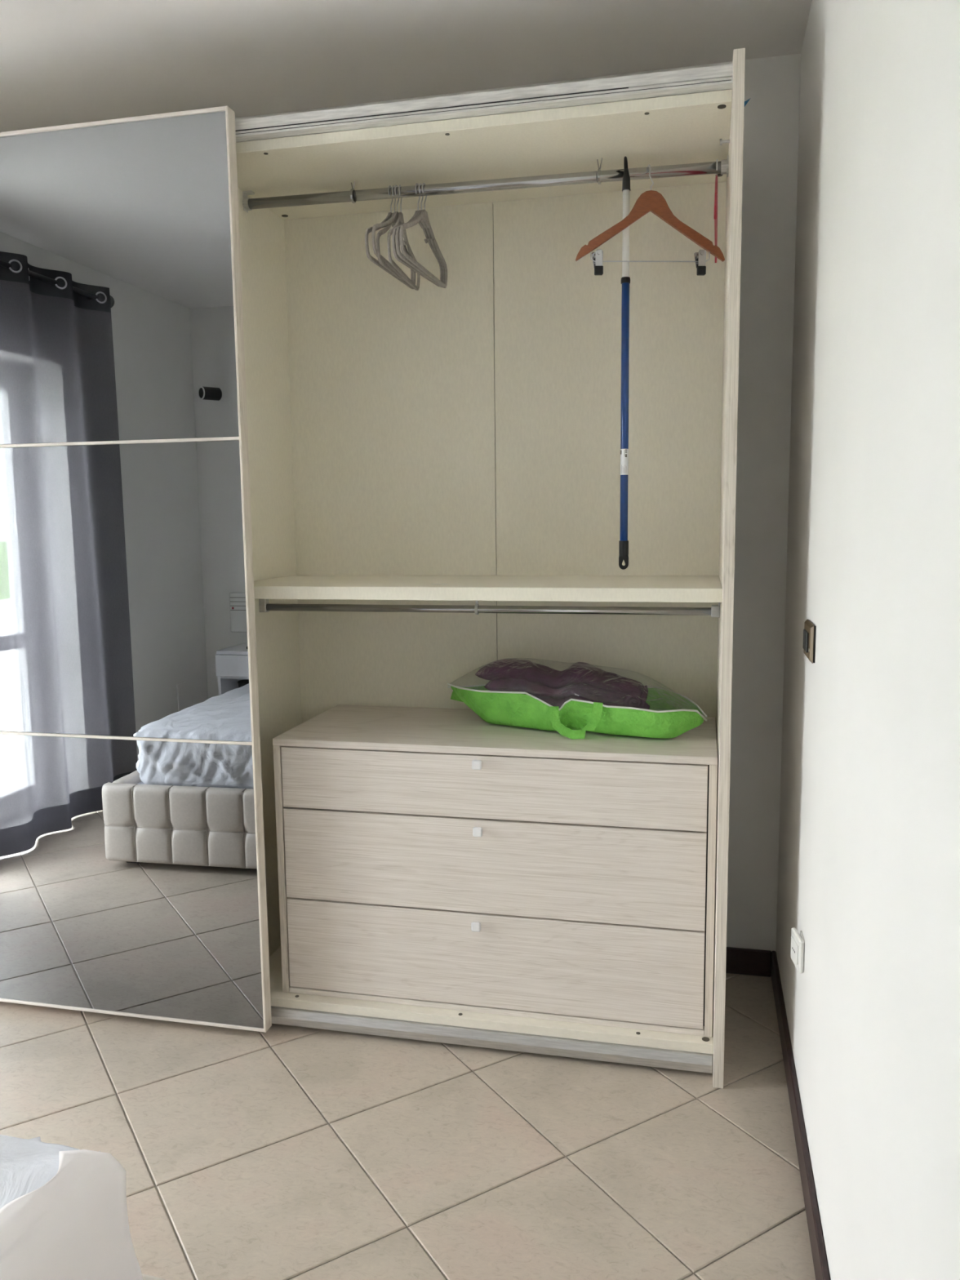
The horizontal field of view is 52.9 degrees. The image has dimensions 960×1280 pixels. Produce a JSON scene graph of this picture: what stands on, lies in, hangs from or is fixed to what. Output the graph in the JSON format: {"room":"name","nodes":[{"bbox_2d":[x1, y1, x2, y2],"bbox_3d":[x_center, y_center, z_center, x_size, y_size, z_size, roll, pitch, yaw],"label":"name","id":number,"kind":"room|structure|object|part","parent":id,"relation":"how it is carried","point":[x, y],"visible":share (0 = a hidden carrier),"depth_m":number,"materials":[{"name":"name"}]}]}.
{"room":"bedroom","nodes":[
{"label":"bedroom","id":0,"kind":"room"},
{"bbox_2d":[0,0,812,132],"bbox_3d":[-1.152,-1.468,1.182,3.698,0.150,4.132,1,7,13],"label":"ceiling","id":1,"kind":"structure","parent":0,"point":[63,62],"depth_m":2.56,"materials":[{"name":"paint"}]},
{"bbox_2d":[0,973,815,1279],"bbox_3d":[-1.120,1.292,1.527,3.698,0.120,4.132,1,7,13],"label":"floor","id":2,"kind":"structure","parent":0,"point":[283,1152],"depth_m":2.17,"materials":[{"name":"beige ceramic tile"},{"name":"grout"}]},
{"bbox_2d":[0,48,745,1088],"bbox_3d":[-0.626,-0.142,2.793,2.616,2.400,0.628,1,7,13],"label":"wardrobe","id":3,"kind":"object","parent":2,"relation":"on","point":[258,481],"visible":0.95,"depth_m":2.64,"materials":[{"name":"beige wood"}]},
{"bbox_3d":[-1.221,-1.293,2.479,1.256,0.010,0.035,1,7,13],"label":"door rail","id":4,"kind":"part","parent":3,"relation":"part of","materials":[{"name":"white metal"}]},
{"bbox_3d":[-1.207,-0.124,2.628,1.259,2.346,0.024,1,7,13],"label":"sliding door","id":5,"kind":"part","parent":3,"relation":"part of","materials":[{"name":"white metal"}]},
{"bbox_3d":[-1.219,-0.904,2.516,1.254,0.770,0.005,1,7,13],"label":"mirror panel","id":6,"kind":"part","parent":3,"relation":"part of","materials":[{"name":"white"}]},
{"bbox_3d":[-1.210,-0.129,2.613,1.254,0.773,0.005,1,7,13],"label":"mirror panel","id":7,"kind":"part","parent":3,"relation":"part of","materials":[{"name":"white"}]},
{"bbox_3d":[-1.201,0.654,2.710,1.254,0.784,0.005,1,7,13],"label":"mirror panel","id":8,"kind":"part","parent":3,"relation":"part of","materials":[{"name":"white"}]},
{"bbox_3d":[-1.194,1.046,2.771,1.256,0.008,0.035,1,7,13],"label":"door rail","id":9,"kind":"part","parent":3,"relation":"part of","materials":[{"name":"white metal"}]},
{"bbox_2d":[364,185,415,288],"bbox_3d":[-0.240,-1.111,2.619,0.008,0.233,0.387,1,7,15],"label":"hanger","id":10,"kind":"object","parent":3,"relation":"hanging from","point":[369,229],"visible":0.62,"depth_m":2.57,"materials":[{"name":"grey plastic"}]},
{"bbox_3d":[-0.274,-0.173,3.023,0.665,2.231,0.006,1,7,13],"label":"panel","id":11,"kind":"part","parent":3,"relation":"part of","materials":[{"name":"beige laminate"}]},
{"bbox_2d":[376,185,413,280],"bbox_3d":[-0.230,-1.108,2.627,0.007,0.241,0.386,1,7,9],"label":"hanger","id":12,"kind":"object","parent":3,"relation":"hanging from","point":[386,228],"visible":0.64,"depth_m":2.52,"materials":[{"name":"grey plastic"}]},
{"bbox_2d":[372,184,420,290],"bbox_3d":[-0.224,-1.107,2.609,0.007,0.238,0.387,1,7,14],"label":"hanger","id":13,"kind":"object","parent":3,"relation":"hanging from","point":[394,218],"visible":0.82,"depth_m":2.59,"materials":[{"name":"grey plastic"}]},
{"bbox_2d":[386,184,413,283],"bbox_3d":[-0.213,-1.107,2.623,0.007,0.241,0.386,0,7,6],"label":"hanger","id":14,"kind":"object","parent":3,"relation":"hanging from","point":[400,220],"visible":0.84,"depth_m":2.56,"materials":[{"name":"grey plastic"}]},
{"bbox_2d":[391,183,442,286],"bbox_3d":[-0.166,-1.109,2.604,0.008,0.233,0.387,1,8,17],"label":"hanger","id":15,"kind":"object","parent":3,"relation":"hanging from","point":[393,235],"visible":0.72,"depth_m":2.59,"materials":[{"name":"grey plastic"}]},
{"bbox_2d":[395,182,444,287],"bbox_3d":[-0.157,-1.108,2.600,0.007,0.233,0.387,1,7,16],"label":"hanger","id":16,"kind":"object","parent":3,"relation":"hanging from","point":[401,255],"visible":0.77,"depth_m":2.59,"materials":[{"name":"grey plastic"}]},
{"bbox_2d":[400,182,447,288],"bbox_3d":[-0.148,-1.106,2.595,0.007,0.236,0.387,1,7,15],"label":"hanger","id":17,"kind":"object","parent":3,"relation":"hanging from","point":[424,216],"visible":0.96,"depth_m":2.59,"materials":[{"name":"grey plastic"}]},
{"bbox_3d":[-0.631,-1.264,2.688,2.566,0.026,0.534,1,7,13],"label":"panel","id":18,"kind":"part","parent":3,"relation":"part of","materials":[{"name":"beige laminate"}]},
{"bbox_3d":[-0.019,-1.201,2.556,1.305,0.043,0.028,1,7,13],"label":"hanging rail","id":19,"kind":"part","parent":3,"relation":"part of","materials":[{"name":"silver metal"}]},
{"bbox_2d":[253,574,722,602],"bbox_3d":[-0.005,-0.149,2.693,1.312,0.034,0.518,1,7,13],"label":"shelf","id":20,"kind":"object","parent":3,"relation":"attached to","point":[544,588],"depth_m":2.50,"materials":[{"name":"beige laminate"}]},
{"bbox_3d":[-0.006,-0.086,2.695,1.304,0.021,0.021,1,7,13],"label":"hanging rail","id":21,"kind":"part","parent":3,"relation":"part of","materials":[{"name":"silver metal"}]},
{"bbox_3d":[-0.605,0.975,2.967,2.566,0.026,0.534,1,7,13],"label":"panel","id":22,"kind":"part","parent":3,"relation":"part of","materials":[{"name":"beige wood"}]},
{"bbox_2d":[272,704,717,1037],"bbox_3d":[0.065,0.611,2.765,1.178,0.730,0.511,1,7,13],"label":"dresser","id":23,"kind":"object","parent":3,"relation":"on","point":[451,859],"visible":0.98,"depth_m":2.54,"materials":[{"name":"beige wood"}]},
{"bbox_3d":[-0.497,0.610,2.908,0.020,0.710,0.487,1,7,13],"label":"panel","id":24,"kind":"part","parent":23,"relation":"part of","materials":[{"name":"brown wood"}]},
{"bbox_3d":[-0.009,0.755,2.549,0.024,0.025,0.024,1,7,13],"label":"knob","id":25,"kind":"part","parent":23,"relation":"part of","materials":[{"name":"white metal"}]},
{"bbox_3d":[-0.007,0.321,2.493,0.024,0.025,0.024,1,7,13],"label":"knob","id":26,"kind":"part","parent":23,"relation":"part of","materials":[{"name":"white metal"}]},
{"bbox_3d":[-0.005,0.498,2.515,0.024,0.025,0.024,1,7,13],"label":"knob","id":27,"kind":"part","parent":23,"relation":"part of","materials":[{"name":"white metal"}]},
{"bbox_3d":[0.012,0.383,2.519,1.132,0.167,0.020,1,7,13],"label":"drawer","id":28,"kind":"part","parent":23,"relation":"part of","materials":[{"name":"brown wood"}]},
{"bbox_3d":[0.063,0.258,2.732,1.178,0.020,0.489,1,7,13],"label":"panel","id":29,"kind":"part","parent":23,"relation":"part of","materials":[{"name":"brown wood"}]},
{"bbox_3d":[0.015,0.597,2.546,1.132,0.253,0.020,1,7,13],"label":"drawer","id":30,"kind":"part","parent":23,"relation":"part of","materials":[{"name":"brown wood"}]},
{"bbox_3d":[0.018,0.855,2.578,1.132,0.256,0.020,1,7,13],"label":"drawer","id":31,"kind":"part","parent":23,"relation":"part of","materials":[{"name":"brown wood"}]},
{"bbox_3d":[0.072,0.964,2.822,1.138,0.015,0.486,1,7,13],"label":"panel","id":32,"kind":"part","parent":23,"relation":"part of","materials":[{"name":"brown wood"}]},
{"bbox_2d":[446,657,706,739],"bbox_3d":[0.253,0.152,2.731,0.761,0.185,0.338,1,7,13],"label":"bag","id":33,"kind":"object","parent":23,"relation":"on","point":[670,713],"visible":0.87,"depth_m":2.63,"materials":[{"name":"green fabric"}]},
{"bbox_2d":[475,658,649,709],"bbox_3d":[0.241,0.149,2.776,0.496,0.167,0.204,1,7,13],"label":"clothes","id":34,"kind":"object","parent":33,"relation":"in","point":[548,684],"visible":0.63,"depth_m":2.74,"materials":[{"name":"purple fabric"}]},
{"bbox_3d":[0.019,0.639,2.568,1.138,0.695,0.006,1,7,13],"label":"frame","id":35,"kind":"part","parent":23,"relation":"part of","materials":[{"name":"beige wood"}]},
{"bbox_3d":[0.632,0.629,2.649,0.020,0.710,0.487,1,7,13],"label":"panel","id":36,"kind":"part","parent":23,"relation":"part of","materials":[{"name":"brown wood"}]},
{"bbox_3d":[0.372,-0.162,2.875,0.658,2.231,0.006,1,7,13],"label":"panel","id":37,"kind":"part","parent":3,"relation":"part of","materials":[{"name":"beige laminate"}]},
{"bbox_2d":[618,155,630,569],"bbox_3d":[0.380,-0.710,2.518,0.025,1.049,0.058,1,7,13],"label":"pole","id":38,"kind":"object","parent":3,"relation":"hanging from","point":[625,279],"visible":1,"depth_m":2.50,"materials":[{"name":"blue plastic"}]},
{"bbox_2d":[575,164,724,275],"bbox_3d":[0.431,-1.069,2.459,0.382,0.276,0.053,-1,7,-3],"label":"wooden hanger","id":39,"kind":"object","parent":3,"relation":"hanging from","point":[651,201],"visible":0.98,"depth_m":2.44,"materials":[{"name":"red wood"}]},
{"bbox_2d":[714,159,717,262],"bbox_3d":[0.594,-1.103,2.426,0.006,0.200,0.420,1,7,14],"label":"hanger","id":40,"kind":"object","parent":3,"relation":"hanging from","point":[716,177],"visible":0.91,"depth_m":2.35,"materials":[{"name":"red paint"}]},
{"bbox_3d":[0.640,-0.122,2.518,0.025,2.400,0.598,1,7,13],"label":"panel","id":41,"kind":"part","parent":3,"relation":"part of","materials":[{"name":"brown wood"}]},
{"bbox_3d":[-1.444,1.166,0.680,1.724,0.348,1.914,1,7,15],"label":"bed","id":42,"kind":"object","parent":2,"relation":"on","visible":0},
{"bbox_2d":[0,1134,100,1208],"bbox_3d":[-1.459,0.893,0.619,1.556,0.273,1.879,1,7,15],"label":"bedding","id":43,"kind":"object","parent":42,"relation":"on","point":[26,1165],"visible":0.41,"depth_m":1.24,"materials":[{"name":"white fabric"}]},
{"bbox_2d":[0,1149,142,1279],"bbox_3d":[-0.694,0.860,0.615,0.093,0.234,1.478,1,7,15],"label":"frame","id":44,"kind":"object","parent":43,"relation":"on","point":[74,1226],"visible":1,"depth_m":1.19,"materials":[{"name":"white fabric"}]},
{"bbox_2d":[235,53,800,951],"bbox_3d":[-0.695,-0.314,3.257,3.698,2.667,0.200,1,7,13],"label":"wall","id":45,"kind":"structure","parent":0,"point":[771,84],"depth_m":2.79,"materials":[{"name":"paint"}]},
{"bbox_2d":[725,946,771,977],"bbox_3d":[-0.662,0.963,3.302,3.185,0.082,0.013,1,7,13],"label":"baseboard","id":46,"kind":"structure","parent":45,"relation":"attached to","point":[749,962],"depth_m":2.96,"materials":[{"name":"brown wood"}]},
{"bbox_2d":[776,0,959,1279],"bbox_3d":[0.547,-0.029,0.869,0.200,2.667,3.932,1,7,13],"label":"wall","id":47,"kind":"structure","parent":0,"point":[868,865],"depth_m":1.35,"materials":[{"name":"paint"}]},
{"bbox_2d":[790,927,804,973],"bbox_3d":[0.726,0.709,2.205,0.024,0.076,0.080,1,7,13],"label":"wall socket","id":48,"kind":"object","parent":47,"relation":"attached to","point":[797,944],"visible":1,"depth_m":2.18,"materials":[{"name":"white plastic"}]},
{"bbox_2d":[771,951,831,1279],"bbox_3d":[0.480,1.219,1.147,0.013,0.082,3.732,1,7,13],"label":"baseboard","id":49,"kind":"structure","parent":47,"relation":"attached to","point":[818,1250],"depth_m":2.08,"materials":[{"name":"brown wood"}]},
{"bbox_2d":[802,619,816,663],"bbox_3d":[0.723,0.002,2.125,0.016,0.082,0.134,1,7,13],"label":"light switch","id":50,"kind":"object","parent":47,"relation":"attached to","point":[810,628],"visible":1,"depth_m":2.07,"materials":[{"name":"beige plastic"}]}
]}

